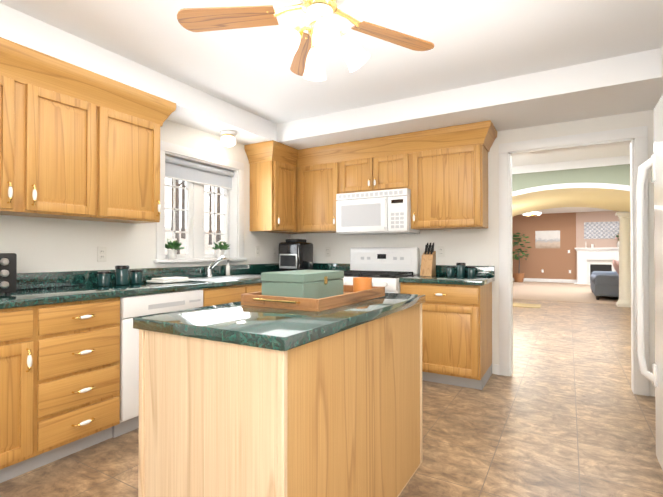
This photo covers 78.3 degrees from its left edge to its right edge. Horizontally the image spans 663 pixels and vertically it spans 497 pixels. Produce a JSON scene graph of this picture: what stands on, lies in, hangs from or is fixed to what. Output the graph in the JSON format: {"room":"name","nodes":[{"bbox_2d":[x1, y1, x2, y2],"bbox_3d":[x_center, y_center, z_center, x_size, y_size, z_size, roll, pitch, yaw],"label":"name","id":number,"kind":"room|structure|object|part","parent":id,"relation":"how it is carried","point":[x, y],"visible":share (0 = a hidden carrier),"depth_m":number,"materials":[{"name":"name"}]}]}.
{"room":"kitchen","nodes":[
{"label":"kitchen","id":0,"kind":"room"},
{"bbox_2d":[0,119,289,272],"bbox_3d":[-2.009,-0.131,2.642,0.200,2.600,5.870,0,-1,30],"label":"wall","id":1,"kind":"structure","parent":0,"point":[36,244],"depth_m":3.04,"materials":[{"name":"white paint"}]},
{"bbox_2d":[0,65,23,215],"bbox_3d":[-2.003,-0.585,2.129,0.324,0.760,0.517,0,-1,30],"label":"upper cabinet","id":2,"kind":"object","parent":1,"relation":"attached to","point":[11,82],"depth_m":2.24,"materials":[{"name":"brown wood"}]},
{"bbox_2d":[20,73,111,220],"bbox_3d":[-1.748,-0.581,2.567,0.324,0.760,0.497,0,-1,30],"label":"upper cabinet","id":3,"kind":"object","parent":1,"relation":"attached to","point":[78,143],"depth_m":2.48,"materials":[{"name":"brown wood"}]},
{"bbox_2d":[97,246,106,261],"bbox_3d":[-1.685,0.042,2.990,0.008,0.114,0.070,0,-1,30],"label":"electrical outlet","id":4,"kind":"object","parent":1,"relation":"attached to","point":[101,253],"visible":1,"depth_m":2.99,"materials":[{"name":"white plastic"}]},
{"bbox_2d":[102,101,163,223],"bbox_3d":[-1.553,-0.579,2.902,0.324,0.760,0.547,0,-1,30],"label":"upper cabinet","id":5,"kind":"object","parent":1,"relation":"attached to","point":[135,134],"depth_m":2.88,"materials":[{"name":"brown wood"}]},
{"bbox_2d":[16,264,278,287],"bbox_3d":[-1.493,0.210,3.299,0.020,0.100,3.962,0,-1,30],"label":"backsplash","id":6,"kind":"structure","parent":1,"relation":"attached to","point":[39,279],"depth_m":2.93,"materials":[{"name":"green stone"}]},
{"bbox_2d":[153,140,246,266],"bbox_3d":[-1.244,-0.373,3.864,0.195,1.055,1.090,0,-1,30],"label":"kitchen window","id":7,"kind":"structure","parent":1,"relation":"in","point":[203,170],"depth_m":3.87,"materials":[{"name":"white"}]},
{"bbox_2d":[167,250,176,258],"bbox_3d":[-1.404,0.049,3.590,0.090,0.080,0.090,0,-1,30],"label":"plant pot","id":8,"kind":"object","parent":7,"relation":"on","point":[172,254],"visible":0.94,"depth_m":3.56,"materials":[{"name":"white ceramic"}]},
{"bbox_2d":[165,240,181,248],"bbox_3d":[-1.389,-0.033,3.549,0.150,0.085,0.154,0,-1,30],"label":"potted plant","id":9,"kind":"object","parent":8,"relation":"attached to","point":[171,243],"visible":0.65,"depth_m":3.54,"materials":[{"name":"green plant"}]},
{"bbox_2d":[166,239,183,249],"bbox_3d":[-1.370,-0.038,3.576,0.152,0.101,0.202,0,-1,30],"label":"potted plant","id":10,"kind":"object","parent":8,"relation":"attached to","point":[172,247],"visible":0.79,"depth_m":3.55,"materials":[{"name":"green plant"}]},
{"bbox_2d":[216,250,223,257],"bbox_3d":[-1.118,0.053,4.082,0.090,0.080,0.090,0,-1,30],"label":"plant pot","id":11,"kind":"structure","parent":7,"relation":"on","point":[219,253],"depth_m":4.05,"materials":[{"name":"white ceramic"}]},
{"bbox_2d":[214,242,226,249],"bbox_3d":[-1.101,-0.029,4.046,0.135,0.089,0.159,0,-1,30],"label":"potted plant","id":12,"kind":"object","parent":11,"relation":"attached to","point":[221,245],"depth_m":4.03,"materials":[{"name":"green plant"}]},
{"bbox_2d":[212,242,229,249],"bbox_3d":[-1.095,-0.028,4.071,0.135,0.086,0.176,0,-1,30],"label":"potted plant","id":13,"kind":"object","parent":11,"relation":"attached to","point":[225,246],"depth_m":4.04,"materials":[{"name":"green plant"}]},
{"bbox_2d":[255,246,259,256],"bbox_3d":[-0.815,0.034,4.485,0.008,0.114,0.070,0,-1,30],"label":"electrical outlet","id":14,"kind":"object","parent":1,"relation":"attached to","point":[257,251],"visible":1,"depth_m":4.48,"materials":[{"name":"white plastic"}]},
{"bbox_2d":[249,156,295,232],"bbox_3d":[-0.636,-0.565,4.475,0.324,0.760,0.415,0,-1,30],"label":"upper cabinet","id":15,"kind":"object","parent":1,"relation":"attached to","point":[272,178],"depth_m":4.32,"materials":[{"name":"brown wood"}]},
{"bbox_2d":[0,299,662,496],"bbox_3d":[2.118,1.230,4.035,6.400,0.100,12.450,0,-1,30],"label":"floor","id":16,"kind":"structure","parent":0,"point":[563,410],"depth_m":2.57,"materials":[{"name":"brown tile"}]},
{"bbox_2d":[0,308,39,482],"bbox_3d":[-1.902,0.727,1.998,0.619,0.873,0.527,0,-1,30],"label":"base cabinet","id":17,"kind":"object","parent":16,"relation":"on","point":[19,327],"depth_m":2.02,"materials":[{"name":"brown wood"}]},
{"bbox_2d":[40,296,126,466],"bbox_3d":[-1.670,0.730,2.396,0.619,0.873,0.528,0,-1,30],"label":"base cabinet","id":18,"kind":"object","parent":16,"relation":"on","point":[59,365],"depth_m":2.26,"materials":[{"name":"brown wood"}]},
{"bbox_2d":[0,272,263,307],"bbox_3d":[-1.229,0.279,3.145,0.631,0.040,3.962,0,-1,30],"label":"countertop","id":19,"kind":"structure","parent":18,"relation":"on","point":[71,293],"depth_m":2.48,"materials":[{"name":"green stone"}]},
{"bbox_2d":[0,253,16,295],"bbox_3d":[-1.912,0.136,2.050,0.362,0.225,0.450,0,-1,30],"label":"toaster oven","id":20,"kind":"object","parent":19,"relation":"on","point":[8,269],"visible":1,"depth_m":2.14,"materials":[{"name":"black metal"}]},
{"bbox_2d":[97,271,110,285],"bbox_3d":[-1.566,0.205,2.803,0.083,0.100,0.083,0,-1,30],"label":"canister","id":21,"kind":"object","parent":19,"relation":"on","point":[103,278],"visible":1,"depth_m":2.77,"materials":[{"name":"teal ceramic"}]},
{"bbox_2d":[115,265,129,284],"bbox_3d":[-1.495,0.188,2.906,0.094,0.135,0.094,0,-1,30],"label":"canister","id":22,"kind":"object","parent":19,"relation":"on","point":[121,274],"visible":1,"depth_m":2.87,"materials":[{"name":"teal"}]},
{"bbox_2d":[130,269,142,283],"bbox_3d":[-1.443,0.207,3.015,0.083,0.100,0.083,0,-1,30],"label":"canister","id":23,"kind":"object","parent":19,"relation":"on","point":[136,276],"visible":1,"depth_m":2.98,"materials":[{"name":"teal ceramic"}]},
{"bbox_2d":[146,277,193,282],"bbox_3d":[-1.246,0.241,3.155,0.200,0.033,0.290,0,-1,30],"label":"dish towel","id":24,"kind":"object","parent":19,"relation":"on","point":[169,279],"visible":1,"depth_m":3.07,"materials":[{"name":"white fabric"}]},
{"bbox_2d":[204,256,225,275],"bbox_3d":[-1.049,0.164,3.754,0.270,0.192,0.124,0,-1,30],"label":"faucet","id":25,"kind":"object","parent":19,"relation":"on","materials":[{"name":"silver metal"}]},
{"bbox_2d":[180,272,255,279],"bbox_3d":[-0.914,0.358,3.666,0.466,0.198,0.876,0,-1,30],"label":"sink","id":26,"kind":"object","parent":19,"relation":"in","point":[243,275],"depth_m":3.64,"materials":[{"name":"white ceramic"}]},
{"bbox_2d":[226,260,229,274],"bbox_3d":[-1.021,0.188,4.013,0.044,0.154,0.042,0,-1,30],"label":"soap bottle","id":27,"kind":"object","parent":19,"relation":"on","point":[227,269],"visible":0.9,"depth_m":4.00,"materials":[{"name":"white plastic"}]},
{"bbox_2d":[279,239,312,270],"bbox_3d":[-0.401,0.083,4.587,0.300,0.375,0.306,0,-1,30],"label":"coffee maker","id":28,"kind":"object","parent":19,"relation":"on","point":[295,254],"visible":0.83,"depth_m":4.47,"materials":[{"name":"black"}]},
{"bbox_2d":[112,289,202,437],"bbox_3d":[-1.355,0.735,2.887,0.578,0.871,0.629,0,-1,30],"label":"dishwasher","id":29,"kind":"object","parent":16,"relation":"on","point":[131,307],"visible":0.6,"depth_m":2.54,"materials":[{"name":"white metal"}]},
{"bbox_2d":[156,284,261,306],"bbox_3d":[-0.969,0.740,3.601,0.619,0.873,0.986,0,-1,30],"label":"base cabinet","id":30,"kind":"object","parent":16,"relation":"on","point":[211,296],"depth_m":3.23,"materials":[{"name":"brown wood"}]},
{"bbox_2d":[138,305,422,496],"bbox_3d":[-0.098,0.725,1.823,0.642,0.873,1.242,0,-1,30],"label":"kitchen island","id":31,"kind":"object","parent":16,"relation":"on","point":[237,399],"depth_m":1.36,"materials":[{"name":"brown wood"}]},
{"bbox_2d":[133,293,424,352],"bbox_3d":[-0.098,0.268,1.826,0.670,0.040,1.270,0,-1,30],"label":"island countertop","id":32,"kind":"structure","parent":31,"relation":"on","point":[278,330],"depth_m":1.38,"materials":[{"name":"green stone"}]},
{"bbox_2d":[241,285,384,311],"bbox_3d":[-0.056,0.224,1.959,0.400,0.048,0.713,0,-1,30],"label":"serving tray","id":33,"kind":"object","parent":32,"relation":"on","point":[348,296],"visible":0.79,"depth_m":1.70,"materials":[{"name":"brown wood"}]},
{"bbox_2d":[261,270,343,298],"bbox_3d":[-0.128,0.173,1.943,0.237,0.125,0.364,0,-1,30],"label":"box","id":34,"kind":"object","parent":33,"relation":"on","point":[315,284],"visible":0.88,"depth_m":1.81,"materials":[{"name":"green"}]},
{"bbox_2d":[353,277,371,291],"bbox_3d":[0.157,0.192,2.066,0.098,0.088,0.098,0,-1,30],"label":"candle cup","id":35,"kind":"object","parent":33,"relation":"on","point":[361,283],"visible":0.65,"depth_m":2.03,"materials":[{"name":"orange ceramic"}]},
{"bbox_2d":[341,247,419,292],"bbox_3d":[0.393,0.584,4.059,0.774,1.194,0.729,0,-1,30],"label":"range","id":36,"kind":"object","parent":16,"relation":"on","point":[387,268],"visible":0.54,"depth_m":4.19,"materials":[{"name":"white metal"}]},
{"bbox_2d":[399,265,494,389],"bbox_3d":[1.062,0.671,3.720,0.712,1.014,0.656,0,-1,30],"label":"base cabinet","id":37,"kind":"object","parent":16,"relation":"on","point":[456,331],"visible":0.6,"depth_m":3.45,"materials":[{"name":"brown wood"}]},
{"bbox_2d":[420,243,435,275],"bbox_3d":[0.945,0.104,3.978,0.110,0.323,0.177,0,-1,30],"label":"knife block","id":38,"kind":"object","parent":37,"relation":"on","point":[428,263],"visible":1,"depth_m":3.94,"materials":[{"name":"brown wood"}]},
{"bbox_2d":[446,266,454,275],"bbox_3d":[1.132,0.214,3.871,0.077,0.100,0.077,0,-1,30],"label":"canister","id":39,"kind":"object","parent":37,"relation":"on","point":[450,270],"visible":1,"depth_m":3.84,"materials":[{"name":"teal ceramic"}]},
{"bbox_2d":[456,263,465,276],"bbox_3d":[1.219,0.199,3.832,0.087,0.130,0.087,0,-1,30],"label":"canister","id":40,"kind":"object","parent":37,"relation":"on","point":[460,269],"visible":1,"depth_m":3.80,"materials":[{"name":"teal"}]},
{"bbox_2d":[467,266,475,276],"bbox_3d":[1.296,0.213,3.775,0.077,0.100,0.077,0,-1,30],"label":"canister","id":41,"kind":"object","parent":37,"relation":"on","point":[470,271],"visible":1,"depth_m":3.74,"materials":[{"name":"teal"}]},
{"bbox_2d":[513,303,540,307],"bbox_3d":[4.075,1.213,8.710,0.720,0.011,0.600,0,-1,30],"label":"rug","id":42,"kind":"object","parent":16,"relation":"on","point":[527,305],"visible":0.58,"depth_m":8.62,"materials":[{"name":"beige fabric"}]},
{"bbox_2d":[615,212,630,306],"bbox_3d":[6.223,0.226,8.590,0.340,1.986,0.340,0,-1,30],"label":"column","id":43,"kind":"structure","parent":16,"relation":"on","point":[624,299],"depth_m":8.50,"materials":[{"name":"white paint"}]},
{"bbox_2d":[636,95,662,470],"bbox_3d":[1.757,0.200,1.534,0.887,1.918,0.890,0,-1,30],"label":"refrigerator","id":44,"kind":"object","parent":16,"relation":"on","point":[654,162],"visible":1,"depth_m":2.03,"materials":[{"name":"white metal"}]},
{"bbox_2d":[0,0,662,123],"bbox_3d":[-0.105,-1.375,1.590,4.160,0.130,5.550,0,-1,30],"label":"ceiling","id":45,"kind":"structure","parent":0,"point":[474,42],"depth_m":2.57,"materials":[{"name":"white paint"}]},
{"bbox_2d":[177,0,433,80],"bbox_3d":[-0.055,-1.023,1.775,1.256,0.571,1.239,0,-1,30],"label":"ceiling fan","id":46,"kind":"object","parent":45,"relation":"hanging from","point":[315,43],"visible":1,"depth_m":1.83,"materials":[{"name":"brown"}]},
{"bbox_3d":[-0.480,-1.053,1.863,0.460,0.007,0.140,0,-11,6],"label":"blade","id":47,"kind":"part","parent":46,"relation":"part of","materials":[{"name":"brown wood"}]},
{"bbox_3d":[-0.140,-1.050,2.238,0.140,0.007,0.460,11,-3,-11],"label":"blade","id":48,"kind":"part","parent":46,"relation":"part of","materials":[{"name":"brown wood"}]},
{"bbox_3d":[0.321,-1.052,2.030,0.460,0.007,0.140,0,10,-30],"label":"blade","id":49,"kind":"part","parent":46,"relation":"part of","materials":[{"name":"brown wood"}]},
{"bbox_2d":[0,3,662,149],"bbox_3d":[-0.105,-1.215,1.589,4.160,0.190,5.550,0,-1,30],"label":"soffit","id":50,"kind":"structure","parent":0,"point":[627,83],"depth_m":3.17,"materials":[{"name":"white paint"}]},
{"bbox_2d":[220,130,236,146],"bbox_3d":[-0.980,-1.034,3.861,0.156,0.135,0.156,0,-1,30],"label":"flush-mount light","id":51,"kind":"object","parent":50,"relation":"attached to","point":[227,139],"visible":0.98,"depth_m":3.81,"materials":[{"name":"white glass"}]},
{"bbox_2d":[290,110,654,396],"bbox_3d":[1.408,-0.245,3.980,4.360,2.850,0.120,0,-1,30],"label":"wall","id":52,"kind":"structure","parent":0,"point":[474,247],"depth_m":3.84,"materials":[{"name":"white paint"}]},
{"bbox_2d":[296,156,339,232],"bbox_3d":[-0.097,-0.565,4.562,0.563,0.760,0.386,0,-1,30],"label":"upper cabinet","id":53,"kind":"object","parent":52,"relation":"attached to","point":[317,181],"depth_m":4.45,"materials":[{"name":"brown wood"}]},
{"bbox_2d":[325,247,330,256],"bbox_3d":[-0.042,0.036,4.747,0.070,0.114,0.008,0,-1,30],"label":"electrical outlet","id":54,"kind":"object","parent":52,"relation":"attached to","point":[327,251],"visible":1,"depth_m":4.75,"materials":[{"name":"white plastic"}]},
{"bbox_2d":[313,264,349,270],"bbox_3d":[-0.129,0.223,4.785,0.843,0.100,0.021,0,-1,30],"label":"backsplash","id":55,"kind":"structure","parent":52,"relation":"attached to","point":[339,267],"depth_m":4.69,"materials":[{"name":"green stone"}]},
{"bbox_2d":[340,152,379,193],"bbox_3d":[0.354,-0.759,4.337,0.444,0.375,0.324,0,-1,30],"label":"upper cabinet","id":56,"kind":"object","parent":52,"relation":"attached to","point":[357,173],"depth_m":4.19,"materials":[{"name":"brown wood"}]},
{"bbox_2d":[336,188,419,234],"bbox_3d":[0.470,-0.361,4.199,0.774,0.419,0.440,0,-1,30],"label":"microwave","id":57,"kind":"object","parent":56,"relation":"attached to","point":[379,212],"visible":0.98,"depth_m":4.03,"materials":[{"name":"white plastic"}]},
{"bbox_2d":[380,148,411,191],"bbox_3d":[0.644,-0.760,4.168,0.444,0.375,0.324,0,-1,30],"label":"upper cabinet","id":58,"kind":"object","parent":52,"relation":"attached to","point":[396,165],"depth_m":3.99,"materials":[{"name":"brown wood"}]},
{"bbox_2d":[438,246,444,256],"bbox_3d":[1.099,0.031,4.083,0.070,0.114,0.008,0,-1,30],"label":"electrical outlet","id":59,"kind":"object","parent":52,"relation":"attached to","point":[441,251],"visible":1,"depth_m":4.08,"materials":[{"name":"white plastic"}]},
{"bbox_2d":[411,140,489,229],"bbox_3d":[1.121,-0.570,3.888,0.660,0.760,0.324,0,-1,30],"label":"upper cabinet","id":60,"kind":"object","parent":52,"relation":"attached to","point":[441,174],"depth_m":3.74,"materials":[{"name":"brown wood"}]},
{"bbox_2d":[494,126,648,395],"bbox_3d":[2.062,0.099,3.595,1.155,2.155,0.158,0,-1,30],"label":"trim","id":61,"kind":"structure","parent":52,"relation":"attached to","point":[636,138],"depth_m":3.51,"materials":[{"name":"white wood"}]},
{"bbox_2d":[512,211,618,279],"bbox_3d":[8.602,-0.025,15.284,8.500,2.600,0.200,0,-1,30],"label":"wall","id":62,"kind":"structure","parent":0,"point":[557,263],"depth_m":15.26,"materials":[{"name":"brown paint"}]},
{"bbox_2d":[513,278,576,282],"bbox_3d":[6.958,1.215,16.106,4.820,0.126,0.015,0,-1,30],"label":"baseboard","id":63,"kind":"structure","parent":62,"relation":"attached to","point":[550,280],"depth_m":15.34,"materials":[{"name":"white wood"}]},
{"bbox_2d":[535,230,560,248],"bbox_3d":[8.178,-0.339,15.403,0.870,0.710,0.019,0,-1,30],"label":"landscape picture","id":64,"kind":"object","parent":62,"relation":"attached to","point":[547,239],"visible":1,"depth_m":15.39,"materials":[{"name":"beige paper"}]},
{"bbox_2d":[584,221,618,238],"bbox_3d":[9.667,-0.651,14.534,1.100,0.600,0.026,0,-1,30],"label":"picture","id":65,"kind":"object","parent":62,"relation":"attached to","point":[601,230],"visible":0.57,"depth_m":14.54},
{"bbox_2d":[513,281,618,304],"bbox_3d":[6.955,1.299,12.442,8.500,0.104,6.950,0,-1,30],"label":"floor","id":66,"kind":"structure","parent":0,"point":[557,291],"depth_m":11.19,"materials":[{"name":"beige carpet"}]},
{"bbox_2d":[512,233,530,281],"bbox_3d":[7.110,0.336,15.359,0.828,1.869,0.752,0,-1,30],"label":"potted tree","id":67,"kind":"object","parent":66,"relation":"on","point":[518,276],"visible":0.96,"depth_m":15.32,"materials":[{"name":"green plant"}]},
{"bbox_2d":[574,247,618,283],"bbox_3d":[9.505,0.615,14.344,1.640,1.296,0.500,0,-1,30],"label":"fireplace","id":68,"kind":"object","parent":66,"relation":"on","point":[590,261],"visible":0.44,"depth_m":14.58,"materials":[{"name":"white"}]},
{"bbox_2d":[590,259,618,299],"bbox_3d":[7.226,0.751,10.409,0.980,0.956,2.100,0,-1,30],"label":"sofa","id":69,"kind":"object","parent":66,"relation":"on","point":[604,283],"visible":0.4,"depth_m":9.68,"materials":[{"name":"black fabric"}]},
{"bbox_2d":[520,207,613,214],"bbox_3d":[6.917,-1.424,12.400,8.900,0.150,6.900,0,-1,30],"label":"ceiling","id":70,"kind":"structure","parent":0,"point":[566,210],"depth_m":14.28,"materials":[{"name":"white paint"}]},
{"bbox_2d":[522,211,541,216],"bbox_3d":[6.344,-1.176,12.905,0.476,0.337,0.476,0,-1,-43],"label":"chandelier","id":71,"kind":"object","parent":70,"relation":"hanging from","point":[534,213],"visible":0.85,"depth_m":12.86,"materials":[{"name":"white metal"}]},
{"bbox_2d":[512,164,629,216],"bbox_3d":[4.376,-0.226,8.026,8.500,2.880,3.200,0,-1,30],"label":"wall","id":72,"kind":"structure","parent":0,"point":[611,199],"depth_m":6.86,"materials":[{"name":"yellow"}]},
{"bbox_2d":[512,155,629,196],"bbox_3d":[3.503,-0.088,6.624,5.800,2.580,0.100,0,-1,30],"label":"trim","id":73,"kind":"structure","parent":72,"relation":"attached to","point":[607,161],"depth_m":6.46,"materials":[{"name":"white"}]},
{"bbox_2d":[512,144,629,166],"bbox_3d":[2.695,-1.469,5.248,6.200,0.160,3.350,0,-1,30],"label":"ceiling","id":74,"kind":"structure","parent":0,"point":[584,154],"depth_m":6.05,"materials":[{"name":"white paint"}]},
{"label":"outside","id":75,"kind":"structure","parent":0,"visible":0},
{"bbox_2d":[165,227,222,253],"bbox_3d":[-35.484,-1.433,32.052,86.440,7.300,140.000,0,-1,30],"label":"ground","id":76,"kind":"structure","parent":75,"point":[183,241],"depth_m":47.02,"materials":[{"name":"white"}]},
{"bbox_2d":[169,179,223,253],"bbox_3d":[-25.912,-9.718,26.094,51.744,22.908,75.619,0,-1,30],"label":"trees","id":77,"kind":"object","parent":76,"relation":"on","point":[210,216],"depth_m":47.43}
]}

